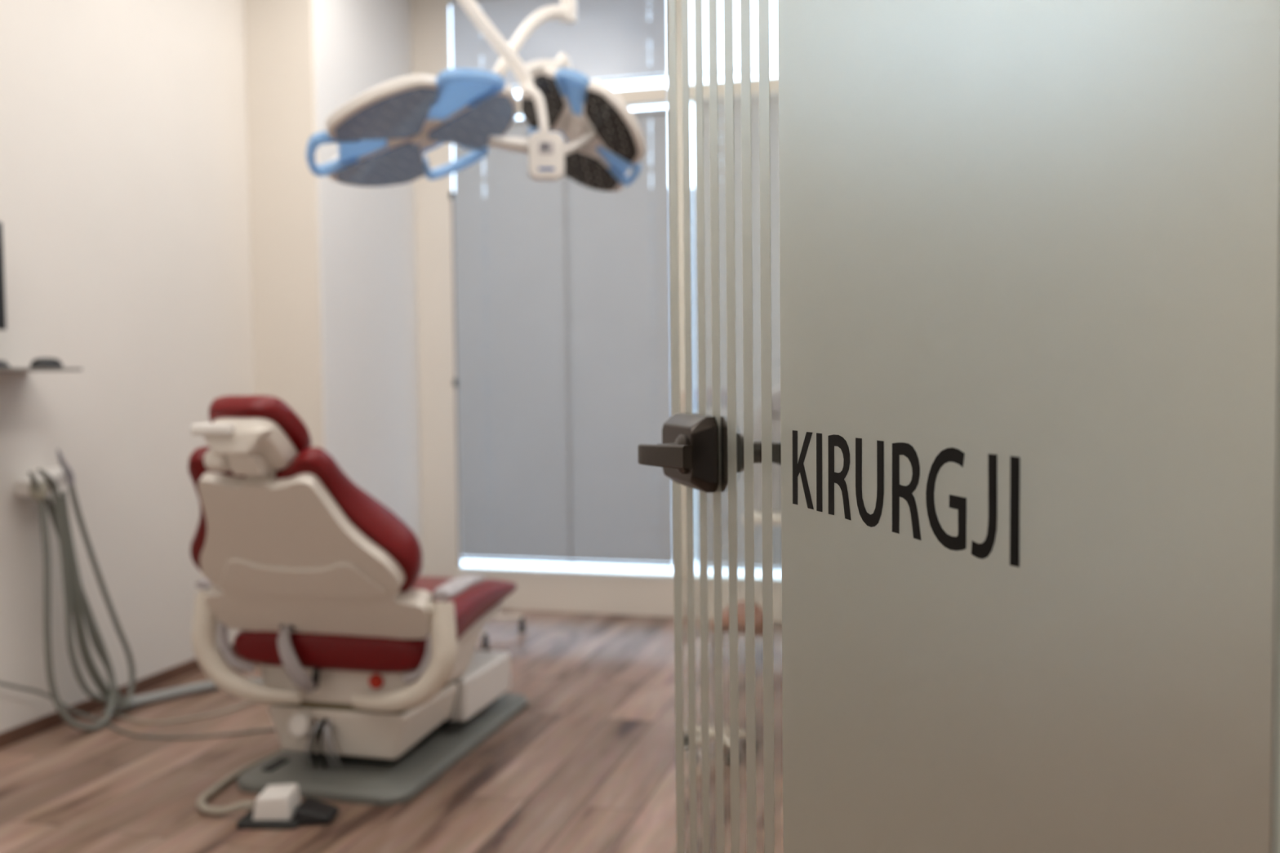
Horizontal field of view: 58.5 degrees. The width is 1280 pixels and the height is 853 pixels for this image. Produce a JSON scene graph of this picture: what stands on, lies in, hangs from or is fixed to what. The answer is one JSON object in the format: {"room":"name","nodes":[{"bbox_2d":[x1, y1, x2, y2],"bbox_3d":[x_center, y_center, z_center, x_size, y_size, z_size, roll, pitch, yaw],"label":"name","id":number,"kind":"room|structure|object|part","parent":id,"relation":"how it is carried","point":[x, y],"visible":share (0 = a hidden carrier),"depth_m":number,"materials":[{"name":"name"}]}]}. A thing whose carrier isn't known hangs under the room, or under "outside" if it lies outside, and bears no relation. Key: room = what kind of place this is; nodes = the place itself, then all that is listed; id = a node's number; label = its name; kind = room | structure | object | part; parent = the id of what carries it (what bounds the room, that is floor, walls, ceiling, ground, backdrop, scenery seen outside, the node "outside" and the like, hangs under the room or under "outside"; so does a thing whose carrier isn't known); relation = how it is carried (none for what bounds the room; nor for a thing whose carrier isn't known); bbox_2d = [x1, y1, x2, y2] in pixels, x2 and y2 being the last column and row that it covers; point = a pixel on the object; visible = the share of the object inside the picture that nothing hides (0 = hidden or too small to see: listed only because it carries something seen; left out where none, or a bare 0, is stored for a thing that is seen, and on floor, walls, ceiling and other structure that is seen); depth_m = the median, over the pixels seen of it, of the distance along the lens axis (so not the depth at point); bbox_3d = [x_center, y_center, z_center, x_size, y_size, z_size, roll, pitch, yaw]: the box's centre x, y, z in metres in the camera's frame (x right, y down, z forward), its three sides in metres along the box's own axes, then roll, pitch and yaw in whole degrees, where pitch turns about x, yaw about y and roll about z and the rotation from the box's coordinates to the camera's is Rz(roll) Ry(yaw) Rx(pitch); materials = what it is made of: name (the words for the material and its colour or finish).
{"room":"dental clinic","nodes":[
{"label":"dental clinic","id":0,"kind":"room"},
{"bbox_2d":[0,0,254,733],"bbox_3d":[-2.490,-0.491,2.551,0.150,3.200,7.650,0,3,15],"label":"wall","id":1,"kind":"structure","parent":0,"point":[125,211],"depth_m":4.26,"materials":[{"name":"paint"}]},
{"bbox_2d":[0,222,6,329],"bbox_3d":[-2.137,-0.464,3.366,0.101,0.340,0.565,0,3,15],"label":"wall monitor","id":2,"kind":"object","parent":1,"relation":"attached to","point":[2,304],"visible":1,"depth_m":3.61,"materials":[{"name":"black plastic"}]},
{"bbox_2d":[0,368,82,371],"bbox_3d":[-2.060,-0.141,3.421,0.220,0.068,0.820,0,3,15],"label":"wall shelf","id":3,"kind":"object","parent":1,"relation":"attached to","point":[1,369],"visible":1,"depth_m":3.61,"materials":[{"name":"grey"}]},
{"bbox_2d":[0,360,10,368],"bbox_3d":[-2.080,-0.186,3.370,0.148,0.028,0.413,0,3,15],"label":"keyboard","id":4,"kind":"object","parent":3,"relation":"on","point":[2,365],"visible":1,"depth_m":3.53,"materials":[{"name":"black plastic"}]},
{"bbox_2d":[30,357,62,368],"bbox_3d":[-1.932,-0.207,3.720,0.068,0.034,0.120,0,3,15],"label":"computer mouse","id":5,"kind":"object","parent":3,"relation":"on","point":[40,362],"visible":0.98,"depth_m":3.69,"materials":[{"name":"black plastic"}]},
{"bbox_2d":[15,448,74,506],"bbox_3d":[-2.005,0.172,3.823,0.115,0.189,0.208,0,3,15],"label":"holder","id":6,"kind":"object","parent":1,"relation":"attached to","point":[37,486],"visible":1,"depth_m":3.79,"materials":[{"name":"white plastic"}]},
{"bbox_2d":[29,480,47,500],"bbox_3d":[-1.989,0.211,3.778,0.051,0.060,0.051,0,3,15],"label":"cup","id":7,"kind":"object","parent":6,"relation":"on","point":[37,489],"depth_m":3.76,"materials":[{"name":"beige plastic"}]},
{"bbox_2d":[39,497,115,731],"bbox_3d":[-1.913,0.639,3.904,0.126,0.803,0.269,1,3,38],"label":"hose","id":8,"kind":"object","parent":6,"relation":"hanging from","point":[42,510],"visible":0.98,"depth_m":3.81,"materials":[{"name":"grey rubber"}]},
{"bbox_2d":[53,498,127,711],"bbox_3d":[-1.902,0.632,3.966,0.032,0.793,0.272,0,3,23],"label":"hose","id":9,"kind":"object","parent":6,"relation":"hanging from","point":[56,503],"visible":0.95,"depth_m":3.87,"materials":[{"name":"grey rubber"}]},
{"bbox_2d":[60,490,125,699],"bbox_3d":[-1.909,0.616,4.013,0.026,0.805,0.248,1,3,24],"label":"hose","id":10,"kind":"object","parent":6,"relation":"hanging from","point":[86,615],"visible":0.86,"depth_m":3.97,"materials":[{"name":"grey rubber"}]},
{"bbox_2d":[58,493,133,708],"bbox_3d":[-1.903,0.626,3.998,0.046,0.808,0.294,0,3,22],"label":"hose","id":11,"kind":"object","parent":6,"relation":"hanging from","point":[77,609],"visible":0.88,"depth_m":3.92,"materials":[{"name":"grey rubber"}]},
{"bbox_2d":[68,484,135,710],"bbox_3d":[-1.885,0.607,4.036,0.053,0.833,0.265,0,3,19],"label":"hose","id":12,"kind":"object","parent":6,"relation":"hanging from","point":[72,488],"visible":1,"depth_m":4.04,"materials":[{"name":"grey rubber"}]},
{"bbox_2d":[0,681,102,722],"bbox_3d":[-2.058,0.837,3.666,0.090,0.417,0.702,1,3,27],"label":"cable","id":13,"kind":"object","parent":1,"relation":"attached to","point":[2,683],"visible":0.89,"depth_m":3.85,"materials":[{"name":"grey rubber"}]},
{"bbox_2d":[0,644,236,749],"bbox_3d":[-2.208,1.048,3.277,0.014,0.050,3.870,0,3,15],"label":"baseboard","id":14,"kind":"structure","parent":1,"relation":"attached to","point":[11,736],"depth_m":4.09,"materials":[{"name":"brown wood"}]},
{"bbox_2d":[243,0,324,449],"bbox_3d":[-1.440,-0.641,5.479,0.330,3.200,0.940,0,3,15],"label":"wall pier","id":15,"kind":"object","parent":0,"point":[279,58],"visible":0.33,"depth_m":5.01,"materials":[{"name":"beige paint"}]},
{"bbox_2d":[0,608,676,852],"bbox_3d":[-0.013,1.164,1.853,5.600,0.100,7.850,0,3,15],"label":"floor","id":16,"kind":"structure","parent":0,"point":[588,766],"depth_m":3.46,"materials":[{"name":"brown wood"}]},
{"bbox_2d":[103,677,263,715],"bbox_3d":[-1.439,0.988,4.213,0.891,0.063,0.427,0,3,7],"label":"conduit","id":17,"kind":"object","parent":16,"relation":"on","point":[158,696],"visible":0.47,"depth_m":4.27,"materials":[{"name":"grey plastic"}]},
{"bbox_2d":[113,701,253,724],"bbox_3d":[-1.563,1.021,4.102,0.604,0.010,0.180,-2,3,-22],"label":"cable","id":18,"kind":"object","parent":16,"relation":"on","point":[249,702],"visible":0.77,"depth_m":4.02,"materials":[{"name":"grey rubber"}]},
{"bbox_2d":[106,722,275,738],"bbox_3d":[-1.488,1.031,3.876,0.797,0.010,0.165,0,3,5],"label":"cable","id":19,"kind":"object","parent":16,"relation":"on","point":[108,724],"visible":0.78,"depth_m":3.83,"materials":[{"name":"grey rubber"}]},
{"bbox_2d":[196,748,284,815],"bbox_3d":[-1.160,1.030,3.440,0.169,0.044,0.675,-1,3,0],"label":"hose","id":20,"kind":"object","parent":16,"relation":"on","point":[202,806],"visible":0.75,"depth_m":3.24,"materials":[{"name":"beige rubber"}]},
{"bbox_2d":[236,783,339,830],"bbox_3d":[-0.958,1.024,3.094,0.260,0.087,0.130,-1,3,3],"label":"foot pedal","id":21,"kind":"object","parent":16,"relation":"on","point":[278,806],"visible":1,"depth_m":3.05,"materials":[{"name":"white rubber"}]},
{"bbox_2d":[241,800,255,810],"bbox_3d":[-1.068,1.032,3.112,0.036,0.024,0.024,0,3,10],"label":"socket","id":22,"kind":"object","parent":21,"relation":"attached to","point":[246,805],"depth_m":3.10,"materials":[{"name":"beige plastic"}]},
{"bbox_2d":[187,395,528,805],"bbox_3d":[-0.848,0.466,3.572,0.852,1.154,1.350,0,3,15],"label":"dental chair","id":23,"kind":"object","parent":16,"relation":"on","point":[376,684],"visible":1,"depth_m":3.26,"materials":[{"name":"red leather"}]},
{"bbox_3d":[-1.087,0.007,2.955,0.120,0.030,0.080,0,3,15],"label":"headrest lever","id":24,"kind":"part","parent":23,"relation":"part of","materials":[{"name":"white plastic"}]},
{"bbox_3d":[-1.094,0.088,2.982,0.070,0.061,0.061,1,3,24],"label":"headrest knob","id":25,"kind":"part","parent":23,"relation":"part of","materials":[{"name":"beige plastic"}]},
{"bbox_3d":[-1.167,0.653,3.377,0.342,0.330,0.068,0,3,12],"label":"arm post","id":26,"kind":"part","parent":23,"relation":"part of","materials":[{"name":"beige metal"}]},
{"bbox_2d":[208,395,311,452],"bbox_3d":[-1.010,0.007,3.009,0.256,0.180,0.178,0,3,15],"label":"cushion","id":27,"kind":"object","parent":23,"relation":"on","point":[258,423],"depth_m":2.93,"materials":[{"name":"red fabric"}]},
{"bbox_3d":[-0.999,0.679,3.320,0.101,0.201,0.069,0,3,15],"label":"release lever","id":28,"kind":"part","parent":23,"relation":"part of","materials":[{"name":"grey plastic"}]},
{"bbox_2d":[187,446,422,592],"bbox_3d":[-0.975,0.264,3.153,0.708,0.434,0.332,0,3,15],"label":"backrest cushion","id":29,"kind":"object","parent":23,"relation":"on","point":[302,525],"depth_m":3.08,"materials":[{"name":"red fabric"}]},
{"bbox_2d":[233,576,516,672],"bbox_3d":[-0.795,0.609,3.767,0.650,0.177,0.950,0,3,15],"label":"seat cushion","id":30,"kind":"object","parent":23,"relation":"on","point":[320,646],"depth_m":3.33,"materials":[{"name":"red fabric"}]},
{"bbox_3d":[-0.793,1.017,3.745,0.555,0.034,1.040,0,3,15],"label":"floor plate","id":31,"kind":"part","parent":23,"relation":"part of","materials":[{"name":"grey metal"}]},
{"bbox_3d":[-0.674,0.654,3.242,0.342,0.330,0.067,0,3,18],"label":"arm post","id":32,"kind":"part","parent":23,"relation":"part of","materials":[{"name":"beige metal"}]},
{"bbox_2d":[401,520,524,649],"bbox_3d":[-0.968,0.714,5.122,0.752,0.515,0.629,0,3,15],"label":"stand","id":33,"kind":"object","parent":16,"relation":"on","point":[522,623],"visible":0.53,"depth_m":5.29,"materials":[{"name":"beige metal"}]},
{"bbox_3d":[-0.894,0.886,5.317,0.692,0.024,0.032,-1,3,1],"label":"leg","id":34,"kind":"part","parent":33,"relation":"part of","materials":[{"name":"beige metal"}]},
{"bbox_2d":[410,0,674,617],"bbox_3d":[0.904,-0.667,5.428,4.220,3.200,0.200,0,3,15],"label":"wall","id":35,"kind":"structure","parent":0,"point":[648,596],"depth_m":5.84,"materials":[{"name":"beige paint"}]},
{"bbox_2d":[312,0,422,576],"bbox_3d":[-1.276,-0.642,5.440,0.012,3.200,0.923,0,3,15],"label":"wall panel","id":36,"kind":"object","parent":35,"relation":"attached to","point":[367,247],"depth_m":5.39,"materials":[{"name":"white paint"}]},
{"bbox_2d":[449,0,673,577],"bbox_3d":[-0.411,-0.711,5.712,1.197,2.908,0.091,0,3,15],"label":"window","id":37,"kind":"structure","parent":35,"relation":"in","point":[650,93],"depth_m":5.75,"materials":[{"name":"beige paint"}]},
{"bbox_2d":[449,0,668,90],"bbox_3d":[-0.407,-1.906,5.589,1.119,0.480,0.026,0,3,15],"label":"blind","id":38,"kind":"object","parent":37,"relation":"attached to","point":[608,38],"visible":0.67,"depth_m":5.55,"materials":[{"name":"fabric"}]},
{"bbox_3d":[-0.410,-2.134,5.578,1.119,0.022,0.026,0,3,15],"label":"head rail","id":39,"kind":"part","parent":38,"relation":"part of","materials":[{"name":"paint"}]},
{"bbox_3d":[-0.781,-1.905,5.679,0.002,0.460,0.002,-1,3,0],"label":"ladder cord","id":40,"kind":"part","parent":38,"relation":"part of","materials":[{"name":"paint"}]},
{"bbox_3d":[-0.404,-1.673,5.600,1.119,0.014,0.022,0,3,15],"label":"rail","id":41,"kind":"part","parent":38,"relation":"part of","materials":[{"name":"metal"}]},
{"bbox_3d":[0.053,-1.905,5.451,0.002,0.460,0.002,-1,3,0],"label":"ladder cord","id":42,"kind":"part","parent":38,"relation":"part of","materials":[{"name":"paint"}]},
{"bbox_3d":[-0.414,-1.891,5.668,1.175,0.510,0.012,0,3,15],"label":"pane","id":43,"kind":"part","parent":37,"relation":"part of","materials":[{"name":"clear glass"}]},
{"bbox_2d":[453,107,673,567],"bbox_3d":[-0.389,-0.419,5.659,1.119,2.210,0.026,0,3,15],"label":"blind","id":44,"kind":"object","parent":37,"relation":"attached to","point":[570,366],"visible":0.82,"depth_m":5.66,"materials":[{"name":"fabric"}]},
{"bbox_3d":[-0.763,-0.419,5.749,0.002,2.190,0.002,-1,3,0],"label":"ladder cord","id":45,"kind":"part","parent":44,"relation":"part of","materials":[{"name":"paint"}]},
{"bbox_3d":[-0.376,0.677,5.711,1.119,0.014,0.022,0,3,15],"label":"rail","id":46,"kind":"part","parent":44,"relation":"part of","materials":[{"name":"metal"}]},
{"bbox_3d":[-0.402,-1.512,5.608,1.119,0.022,0.026,0,3,15],"label":"head rail","id":47,"kind":"part","parent":44,"relation":"part of","materials":[{"name":"metal"}]},
{"bbox_3d":[0.071,-0.418,5.521,0.002,2.190,0.002,-1,3,0],"label":"ladder cord","id":48,"kind":"part","parent":44,"relation":"part of","materials":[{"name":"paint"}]},
{"bbox_3d":[-0.052,-2.132,1.697,5.600,0.100,7.850,0,3,15],"label":"ceiling","id":49,"kind":"structure","parent":0,"visible":0},
{"bbox_2d":[306,0,646,191],"bbox_3d":[-0.502,-1.457,3.504,1.049,1.407,0.628,-2,3,-25],"label":"lamp","id":50,"kind":"object","parent":49,"relation":"hanging from","point":[580,129],"visible":1,"depth_m":3.49,"materials":[{"name":"blue plastic"}]},
{"bbox_3d":[-0.906,-0.808,3.371,0.154,0.112,0.227,-1,3,-15],"label":"grip rail","id":51,"kind":"part","parent":50,"relation":"part of","materials":[{"name":"blue plastic"}]},
{"bbox_3d":[-0.813,-0.815,3.583,0.260,0.108,0.274,-1,3,-6],"label":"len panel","id":52,"kind":"part","parent":50,"relation":"part of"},
{"bbox_3d":[-0.704,-0.884,3.251,0.281,0.127,0.257,-3,3,-39],"label":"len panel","id":53,"kind":"part","parent":50,"relation":"part of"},
{"bbox_3d":[-0.609,-0.865,3.700,0.220,0.111,0.160,0,3,15],"label":"grip rail","id":54,"kind":"part","parent":50,"relation":"part of","materials":[{"name":"blue plastic"}]},
{"bbox_3d":[-0.502,-0.969,3.279,0.150,0.096,0.232,2,4,42],"label":"grip rail","id":55,"kind":"part","parent":50,"relation":"part of","materials":[{"name":"blue plastic"}]},
{"bbox_3d":[-0.496,-0.932,3.521,0.265,0.110,0.285,0,3,15],"label":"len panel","id":56,"kind":"part","parent":50,"relation":"part of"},
{"bbox_3d":[-0.540,-1.335,3.410,0.462,0.661,0.065,-2,3,-22],"label":"spring arm","id":57,"kind":"part","parent":50,"relation":"part of"},
{"bbox_3d":[-0.346,-1.182,3.599,0.204,0.347,0.304,0,3,15],"label":"swing arm","id":58,"kind":"part","parent":50,"relation":"part of"},
{"bbox_3d":[-0.320,-0.964,3.838,0.101,0.104,0.094,-3,4,-45],"label":"grip rail","id":59,"kind":"part","parent":50,"relation":"part of","materials":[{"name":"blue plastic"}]},
{"bbox_3d":[-0.316,-1.042,3.684,0.108,0.136,0.255,-2,3,-24],"label":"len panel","id":60,"kind":"part","parent":50,"relation":"part of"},
{"bbox_3d":[-0.306,-1.135,3.595,0.039,0.117,0.228,1,3,39],"label":"link arm","id":61,"kind":"part","parent":50,"relation":"part of"},
{"bbox_3d":[-0.235,-1.743,3.682,0.052,0.860,0.052,0,3,15],"label":"ceiling post","id":62,"kind":"part","parent":50,"relation":"part of","materials":[{"name":"white metal"}]},
{"bbox_3d":[-0.204,-1.062,3.553,0.121,0.105,0.086,1,3,25],"label":"grip rail","id":63,"kind":"part","parent":50,"relation":"part of","materials":[{"name":"blue plastic"}]},
{"bbox_3d":[-0.184,-0.857,3.821,0.252,0.140,0.109,1,3,27],"label":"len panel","id":64,"kind":"part","parent":50,"relation":"part of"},
{"bbox_3d":[-0.096,-0.940,3.585,0.160,0.201,0.173,0,3,15],"label":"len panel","id":65,"kind":"part","parent":50,"relation":"part of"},
{"bbox_3d":[-0.048,-0.841,3.715,0.086,0.104,0.122,-2,3,-22],"label":"grip rail","id":66,"kind":"part","parent":50,"relation":"part of","materials":[{"name":"blue plastic"}]},
{"bbox_3d":[-0.497,-0.425,0.644,4.700,3.200,0.140,0,3,15],"label":"wall","id":67,"kind":"structure","parent":0,"visible":0},
{"bbox_2d":[638,0,1279,852],"bbox_3d":[0.191,0.045,0.946,0.174,2.204,0.959,-2,3,-20],"label":"door","id":68,"kind":"structure","parent":67,"relation":"in","point":[969,449],"depth_m":0.73,"materials":[{"name":"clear glass"}]},
{"bbox_3d":[0.027,0.030,1.224,0.030,0.027,0.123,-2,3,-19],"label":"lever handle","id":69,"kind":"part","parent":68,"relation":"part of","materials":[{"name":"brown metal"}]}
]}

